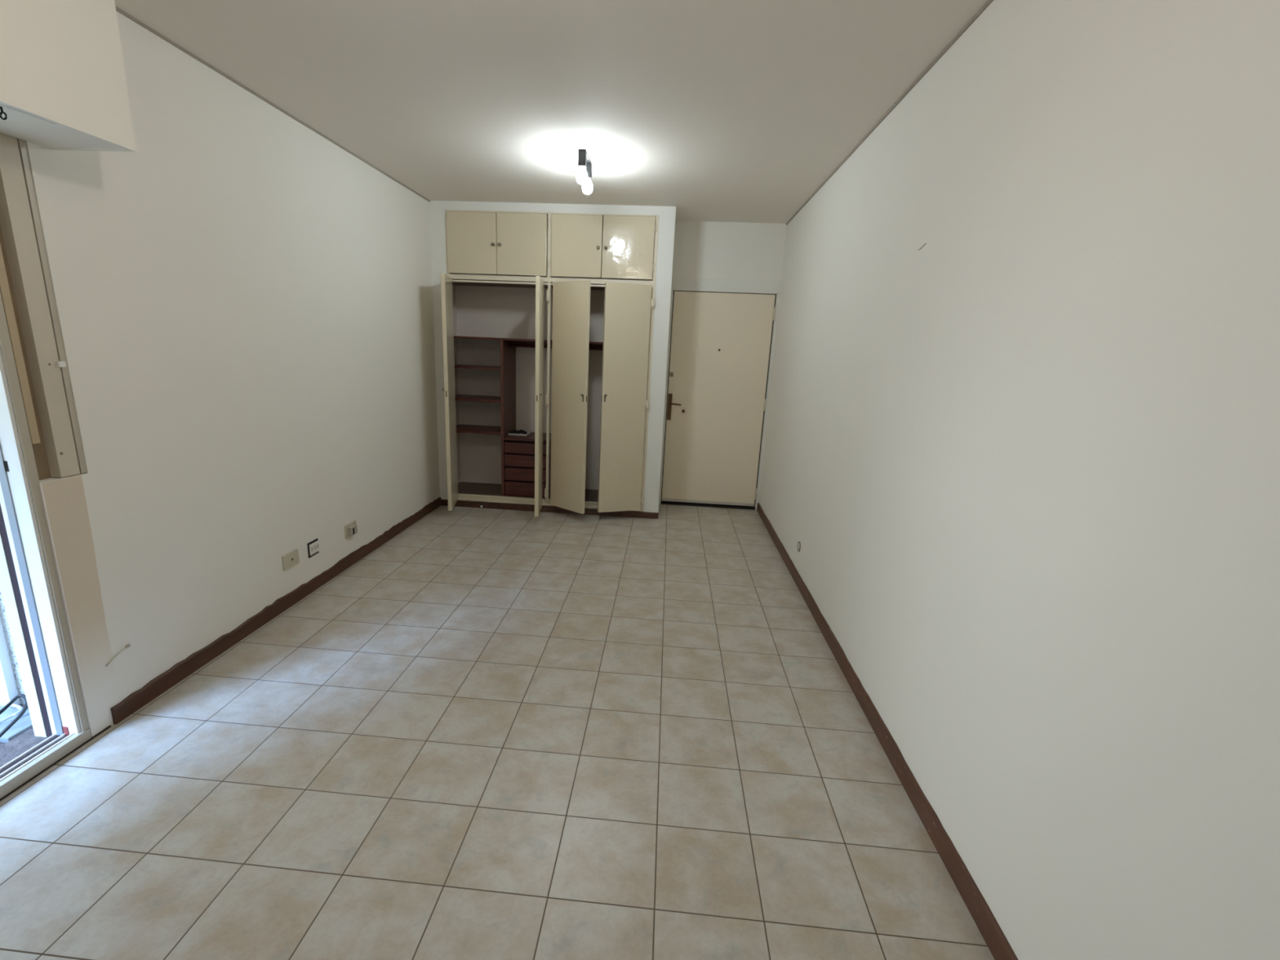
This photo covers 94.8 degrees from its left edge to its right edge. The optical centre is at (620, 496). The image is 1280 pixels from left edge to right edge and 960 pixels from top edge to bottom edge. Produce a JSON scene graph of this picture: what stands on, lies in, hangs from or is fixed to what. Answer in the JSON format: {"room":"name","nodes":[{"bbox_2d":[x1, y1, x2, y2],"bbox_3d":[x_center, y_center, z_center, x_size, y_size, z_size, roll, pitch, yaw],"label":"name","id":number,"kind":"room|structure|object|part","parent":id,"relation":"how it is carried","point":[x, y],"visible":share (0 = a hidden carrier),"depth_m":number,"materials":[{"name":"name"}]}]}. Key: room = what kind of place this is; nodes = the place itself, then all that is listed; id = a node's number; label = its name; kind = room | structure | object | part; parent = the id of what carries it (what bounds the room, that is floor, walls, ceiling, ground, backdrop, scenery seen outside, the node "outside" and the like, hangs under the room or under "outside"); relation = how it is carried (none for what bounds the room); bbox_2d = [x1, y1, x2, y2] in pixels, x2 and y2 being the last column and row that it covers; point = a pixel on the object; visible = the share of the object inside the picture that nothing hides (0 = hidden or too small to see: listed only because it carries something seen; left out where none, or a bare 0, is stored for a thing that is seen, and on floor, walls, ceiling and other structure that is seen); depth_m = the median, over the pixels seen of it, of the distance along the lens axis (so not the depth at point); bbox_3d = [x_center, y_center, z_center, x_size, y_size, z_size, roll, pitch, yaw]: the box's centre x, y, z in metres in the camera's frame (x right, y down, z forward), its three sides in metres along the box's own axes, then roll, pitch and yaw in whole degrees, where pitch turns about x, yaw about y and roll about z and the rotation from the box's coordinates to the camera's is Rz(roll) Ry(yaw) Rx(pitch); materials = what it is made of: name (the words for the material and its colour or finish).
{"room":"studio apartment","nodes":[
{"label":"studio apartment","id":0,"kind":"room"},
{"bbox_2d":[0,588,25,704],"bbox_3d":[-2.813,-0.412,2.240,1.437,2.520,0.200,3,14,4],"label":"wall","id":1,"kind":"structure","parent":0,"point":[3,616],"depth_m":2.36,"materials":[{"name":"white paint"}]},
{"bbox_2d":[0,617,20,707],"bbox_3d":[-2.539,-0.318,2.119,0.232,2.420,0.037,3,14,4],"label":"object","id":2,"kind":"object","parent":1,"relation":"attached to","point":[8,688],"visible":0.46,"depth_m":2.37,"materials":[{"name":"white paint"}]},
{"bbox_2d":[0,704,28,746],"bbox_3d":[-2.970,1.091,1.702,1.382,0.140,2.850,3,14,4],"label":"floor","id":3,"kind":"structure","parent":0,"point":[22,705],"depth_m":2.20,"materials":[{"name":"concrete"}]},
{"bbox_2d":[0,693,27,737],"bbox_3d":[-2.308,0.839,2.192,0.099,0.115,0.179,7,15,19],"label":"cable loop","id":4,"kind":"object","parent":3,"relation":"on","point":[23,695],"visible":0.91,"depth_m":2.22,"materials":[{"name":"black metal"}]},
{"bbox_2d":[0,706,33,742],"bbox_3d":[-2.425,0.883,2.285,0.300,0.022,0.170,3,14,4],"label":"slab","id":5,"kind":"object","parent":3,"relation":"on","point":[24,723],"visible":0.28,"depth_m":2.27,"materials":[{"name":"white concrete"}]},
{"bbox_2d":[0,702,22,723],"bbox_3d":[-2.452,0.853,2.296,0.190,0.026,0.136,3,14,4],"label":"cable coil","id":6,"kind":"object","parent":5,"relation":"on","point":[20,708],"visible":0.85,"depth_m":2.31,"materials":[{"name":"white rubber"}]},
{"bbox_2d":[26,10,439,735],"bbox_3d":[-2.004,-0.511,2.469,0.240,2.627,7.247,3,14,4],"label":"wall","id":7,"kind":"structure","parent":0,"point":[244,300],"depth_m":2.75,"materials":[{"name":"paint"}]},
{"bbox_2d":[0,244,40,444],"bbox_3d":[-1.947,-0.649,1.845,0.034,0.975,0.026,3,14,4],"label":"trim","id":8,"kind":"structure","parent":7,"relation":"attached to","point":[4,286],"depth_m":1.89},
{"bbox_2d":[0,133,79,477],"bbox_3d":[-1.937,-0.610,1.950,0.056,1.102,0.080,3,14,4],"label":"trim board","id":9,"kind":"object","parent":7,"relation":"attached to","point":[16,224],"visible":0.91,"depth_m":1.93,"materials":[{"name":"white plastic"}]},
{"bbox_2d":[17,137,87,473],"bbox_3d":[-1.938,-0.620,1.990,0.047,1.102,0.020,3,14,4],"label":"trim strip","id":10,"kind":"object","parent":7,"relation":"attached to","point":[21,144],"visible":0.29,"depth_m":1.97,"materials":[{"name":"beige metal"}]},
{"bbox_2d":[0,224,111,800],"bbox_3d":[-2.112,0.041,1.403,0.244,2.110,1.322,3,14,4],"label":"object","id":11,"kind":"structure","parent":7,"relation":"in","point":[29,584],"depth_m":2.03,"materials":[{"name":"beige metal"}]},
{"bbox_3d":[-2.170,1.052,1.617,0.218,0.042,1.238,3,14,4],"label":"sill","id":12,"kind":"part","parent":11,"relation":"part of","materials":[{"name":"concrete"}]},
{"bbox_3d":[-1.984,-0.115,1.938,0.056,2.060,0.042,3,14,4],"label":"jamb panel","id":13,"kind":"part","parent":11,"relation":"part of","materials":[{"name":"white paint"}]},
{"bbox_3d":[-2.028,0.046,1.358,0.058,2.090,1.246,3,14,4],"label":"frame","id":14,"kind":"part","parent":11,"relation":"part of","materials":[{"name":"beige metal"}]},
{"bbox_3d":[-2.048,1.035,1.603,0.025,0.041,1.240,3,14,4],"label":"rail","id":15,"kind":"part","parent":11,"relation":"part of","materials":[{"name":"beige metal"}]},
{"bbox_2d":[39,483,93,737],"bbox_3d":[-1.972,0.429,2.091,0.015,0.976,0.005,3,14,4],"label":"trim","id":16,"kind":"structure","parent":7,"relation":"attached to","point":[40,484],"depth_m":2.08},
{"bbox_2d":[0,0,136,151],"bbox_3d":[-1.850,-1.030,0.398,0.300,0.594,3.040,3,14,4],"label":"box","id":17,"kind":"object","parent":7,"relation":"attached to","point":[63,82],"visible":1,"depth_m":1.71,"materials":[{"name":"paint"}]},
{"bbox_2d":[41,475,117,699],"bbox_3d":[-1.958,0.339,2.142,0.001,0.824,0.138,3,14,4],"label":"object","id":18,"kind":"structure","parent":7,"relation":"attached to","point":[65,500],"depth_m":2.13,"materials":[{"name":"beige paint"}]},
{"bbox_2d":[105,644,130,666],"bbox_3d":[-1.960,0.618,2.294,0.011,0.041,0.112,3,14,4],"label":"stub","id":19,"kind":"object","parent":7,"relation":"attached to","point":[127,646],"visible":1,"depth_m":2.29,"materials":[{"name":"beige plastic"}]},
{"bbox_2d":[115,5,430,201],"bbox_3d":[-1.722,-2.076,3.364,0.006,0.011,3.160,3,14,4],"label":"trim","id":20,"kind":"structure","parent":7,"relation":"attached to","point":[117,9],"depth_m":2.76,"materials":[{"name":"white paint"}]},
{"bbox_2d":[110,497,440,724],"bbox_3d":[-1.832,0.444,3.904,0.012,0.086,3.350,3,14,4],"label":"baseboard","id":21,"kind":"structure","parent":7,"relation":"attached to","point":[186,667],"depth_m":2.99,"materials":[{"name":"brown wood"}]},
{"bbox_2d":[281,548,299,570],"bbox_3d":[-1.866,0.358,3.331,0.016,0.086,0.136,3,14,4],"label":"wall socket","id":22,"kind":"object","parent":7,"relation":"attached to","point":[290,559],"visible":1,"depth_m":3.32,"materials":[{"name":"beige plastic"}]},
{"bbox_2d":[306,538,319,558],"bbox_3d":[-1.851,0.312,3.546,0.010,0.092,0.106,3,14,4],"label":"wall socket","id":23,"kind":"object","parent":7,"relation":"attached to","point":[313,546],"visible":1,"depth_m":3.54,"materials":[{"name":"white plastic"}]},
{"bbox_2d":[344,520,357,538],"bbox_3d":[-1.803,0.224,3.957,0.035,0.090,0.140,3,14,4],"label":"wall socket","id":24,"kind":"object","parent":7,"relation":"attached to","point":[351,529],"visible":1,"depth_m":3.92,"materials":[{"name":"beige plastic"}]},
{"bbox_2d":[0,501,994,959],"bbox_3d":[-0.324,0.924,2.680,3.288,0.120,7.247,3,14,4],"label":"floor","id":25,"kind":"structure","parent":0,"point":[492,734],"depth_m":2.06,"materials":[{"name":"tile"}]},
{"bbox_2d":[114,0,987,223],"bbox_3d":[-0.320,-1.758,2.011,3.508,0.150,7.247,3,14,4],"label":"ceiling","id":26,"kind":"structure","parent":0,"point":[709,110],"depth_m":2.58,"materials":[{"name":"white paint"}]},
{"bbox_2d":[576,149,592,194],"bbox_3d":[-0.219,-1.989,3.617,0.068,0.182,0.303,3,14,4],"label":"ceiling lamp","id":27,"kind":"object","parent":26,"relation":"attached to","point":[584,176],"visible":1,"depth_m":3.50,"materials":[{"name":"white glass"}]},
{"bbox_3d":[-0.231,-1.927,3.512,0.068,0.112,0.068,3,14,4],"label":"bulb","id":28,"kind":"part","parent":27,"relation":"part of","materials":[{"name":"white glass"}]},
{"bbox_3d":[-0.227,-2.002,3.494,0.045,0.078,0.048,3,14,4],"label":"lamp shade","id":29,"kind":"part","parent":27,"relation":"part of","materials":[{"name":"black metal"}]},
{"bbox_3d":[-0.211,-1.983,3.739,0.068,0.112,0.068,3,14,4],"label":"bulb","id":30,"kind":"part","parent":27,"relation":"part of","materials":[{"name":"white glass"}]},
{"bbox_3d":[-0.207,-2.056,3.722,0.045,0.082,0.048,3,14,4],"label":"lamp shade","id":31,"kind":"part","parent":27,"relation":"part of","materials":[{"name":"black metal"}]},
{"bbox_2d":[429,200,675,512],"bbox_3d":[-0.593,-1.223,5.514,2.048,2.627,0.777,3,14,4],"label":"wall","id":32,"kind":"structure","parent":0,"point":[667,215],"depth_m":4.99,"materials":[{"name":"paint"}]},
{"bbox_2d":[440,209,658,519],"bbox_3d":[-0.621,-1.106,5.187,2.050,2.559,0.990,3,14,4],"label":"wardrobe","id":33,"kind":"object","parent":32,"relation":"attached to","point":[548,321],"depth_m":5.09,"materials":[{"name":"beige paint"}]},
{"bbox_3d":[-1.460,-0.864,5.032,0.032,1.934,0.414,0,14,-8],"label":"door","id":34,"kind":"part","parent":33,"relation":"part of","materials":[{"name":"beige paint"}]},
{"bbox_3d":[-1.246,-2.125,4.932,0.418,0.481,0.019,3,14,4],"label":"door","id":35,"kind":"part","parent":33,"relation":"part of","materials":[{"name":"beige paint"}]},
{"bbox_2d":[454,364,500,369],"bbox_3d":[-1.330,-1.211,5.498,0.551,0.018,0.425,3,14,4],"label":"shelf","id":36,"kind":"object","parent":33,"relation":"attached to","point":[464,366],"depth_m":5.45,"materials":[{"name":"brown wood"}]},
{"bbox_2d":[455,394,500,402],"bbox_3d":[-1.341,-0.930,5.569,0.551,0.018,0.425,3,14,4],"label":"shelf","id":37,"kind":"object","parent":33,"relation":"attached to","point":[474,397],"depth_m":5.51,"materials":[{"name":"brown wood"}]},
{"bbox_2d":[456,424,501,435],"bbox_3d":[-1.353,-0.644,5.641,0.551,0.018,0.425,3,14,4],"label":"shelf","id":38,"kind":"object","parent":33,"relation":"attached to","point":[469,428],"depth_m":5.60,"materials":[{"name":"brown wood"}]},
{"bbox_2d":[508,429,530,435],"bbox_3d":[-0.989,-0.617,5.629,0.218,0.047,0.148,3,14,4],"label":"tray","id":39,"kind":"object","parent":33,"relation":"on","point":[520,433],"visible":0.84,"depth_m":5.61,"materials":[{"name":"white plastic"}]},
{"bbox_3d":[-0.990,-0.603,5.633,0.218,0.016,0.148,3,14,4],"label":"dish","id":40,"kind":"part","parent":39,"relation":"part of","materials":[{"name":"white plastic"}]},
{"bbox_3d":[-0.824,-2.099,4.901,0.421,0.481,0.019,3,14,4],"label":"door","id":41,"kind":"part","parent":33,"relation":"part of","materials":[{"name":"beige paint"}]},
{"bbox_3d":[-0.874,-0.207,5.506,0.416,0.116,0.053,3,14,4],"label":"drawer","id":42,"kind":"part","parent":33,"relation":"part of","materials":[{"name":"brown wood"}]},
{"bbox_3d":[-0.869,-0.332,5.474,0.416,0.108,0.053,3,14,4],"label":"drawer","id":43,"kind":"part","parent":33,"relation":"part of","materials":[{"name":"brown wood"}]},
{"bbox_3d":[-0.864,-0.448,5.445,0.416,0.098,0.053,3,14,4],"label":"drawer","id":44,"kind":"part","parent":33,"relation":"part of","materials":[{"name":"brown wood"}]},
{"bbox_3d":[-0.880,-0.071,5.540,0.416,0.128,0.053,3,14,4],"label":"drawer","id":45,"kind":"part","parent":33,"relation":"part of","materials":[{"name":"brown wood"}]},
{"bbox_3d":[-0.833,-0.570,5.601,0.450,0.020,0.450,3,14,4],"label":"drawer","id":46,"kind":"part","parent":33,"relation":"part of","materials":[{"name":"brown wood"}]},
{"bbox_2d":[453,336,603,344],"bbox_3d":[-0.657,-1.421,5.376,1.883,0.018,0.445,3,14,4],"label":"shelf","id":47,"kind":"object","parent":33,"relation":"attached to","point":[503,340],"depth_m":5.59,"materials":[{"name":"brown wood"}]},
{"bbox_3d":[-0.686,-0.815,4.968,0.032,1.934,0.414,2,14,-3],"label":"door","id":48,"kind":"part","parent":33,"relation":"part of","materials":[{"name":"beige paint"}]},
{"bbox_3d":[-0.632,-0.292,5.656,0.025,0.528,0.445,3,14,4],"label":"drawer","id":49,"kind":"part","parent":33,"relation":"part of","materials":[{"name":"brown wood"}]},
{"bbox_3d":[-0.443,-0.825,5.046,0.414,1.934,0.032,14,18,39],"label":"door","id":50,"kind":"part","parent":33,"relation":"part of","materials":[{"name":"beige paint"}]},
{"bbox_3d":[-0.365,-2.072,4.868,0.422,0.481,0.019,3,14,4],"label":"door","id":51,"kind":"part","parent":33,"relation":"part of","materials":[{"name":"beige paint"}]},
{"bbox_3d":[-0.373,-1.352,5.361,1.307,0.024,0.024,3,14,4],"label":"hanging rod","id":52,"kind":"part","parent":33,"relation":"part of","materials":[{"name":"brown wood"}]},
{"bbox_3d":[0.027,-0.807,5.054,0.401,1.934,0.032,-3,15,-20],"label":"door","id":53,"kind":"part","parent":33,"relation":"part of","materials":[{"name":"beige paint"}]},
{"bbox_3d":[0.061,-2.046,4.838,0.423,0.481,0.019,3,14,4],"label":"door","id":54,"kind":"part","parent":33,"relation":"part of","materials":[{"name":"beige paint"}]},
{"bbox_2d":[658,220,786,506],"bbox_3d":[0.937,-1.196,5.664,0.980,2.627,0.244,3,14,4],"label":"wall","id":55,"kind":"structure","parent":0,"point":[705,250],"depth_m":5.30,"materials":[{"name":"paint"}]},
{"bbox_2d":[659,288,778,510],"bbox_3d":[0.914,-0.890,5.631,0.960,2.048,0.110,3,14,4],"label":"door","id":56,"kind":"structure","parent":55,"relation":"in","point":[721,348],"depth_m":5.61,"materials":[{"name":"painted wood"},{"name":"metal"}]},
{"bbox_3d":[0.472,-0.864,5.668,0.038,0.253,0.007,3,14,4],"label":"handle plate","id":57,"kind":"part","parent":56,"relation":"part of","materials":[{"name":"brown metal"}]},
{"bbox_3d":[0.523,-0.885,5.633,0.117,0.024,0.046,3,14,4],"label":"lever handle","id":58,"kind":"part","parent":56,"relation":"part of","materials":[{"name":"gold metal"}]},
{"bbox_2d":[758,0,1279,959],"bbox_3d":[1.250,-0.315,2.235,0.240,2.627,7.247,3,14,4],"label":"wall","id":59,"kind":"structure","parent":0,"point":[1022,462],"depth_m":1.37,"materials":[{"name":"paint"}]},
{"bbox_2d":[797,541,800,551],"bbox_3d":[1.214,0.341,4.003,0.006,0.072,0.072,3,14,4],"label":"ring","id":60,"kind":"object","parent":59,"relation":"attached to","point":[798,543],"visible":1,"depth_m":4.00,"materials":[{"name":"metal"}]},
{"bbox_2d":[756,502,1017,959],"bbox_3d":[1.072,0.911,2.546,0.012,0.084,6.747,3,14,4],"label":"baseboard","id":61,"kind":"structure","parent":59,"relation":"attached to","point":[987,924],"depth_m":2.04,"materials":[{"name":"brown wood"}]},
{"bbox_2d":[786,0,993,225],"bbox_3d":[1.180,-1.589,1.923,0.007,0.012,6.767,3,14,4],"label":"trim","id":62,"kind":"structure","parent":59,"relation":"attached to","point":[988,3],"depth_m":2.48,"materials":[{"name":"white paint"}]}
]}

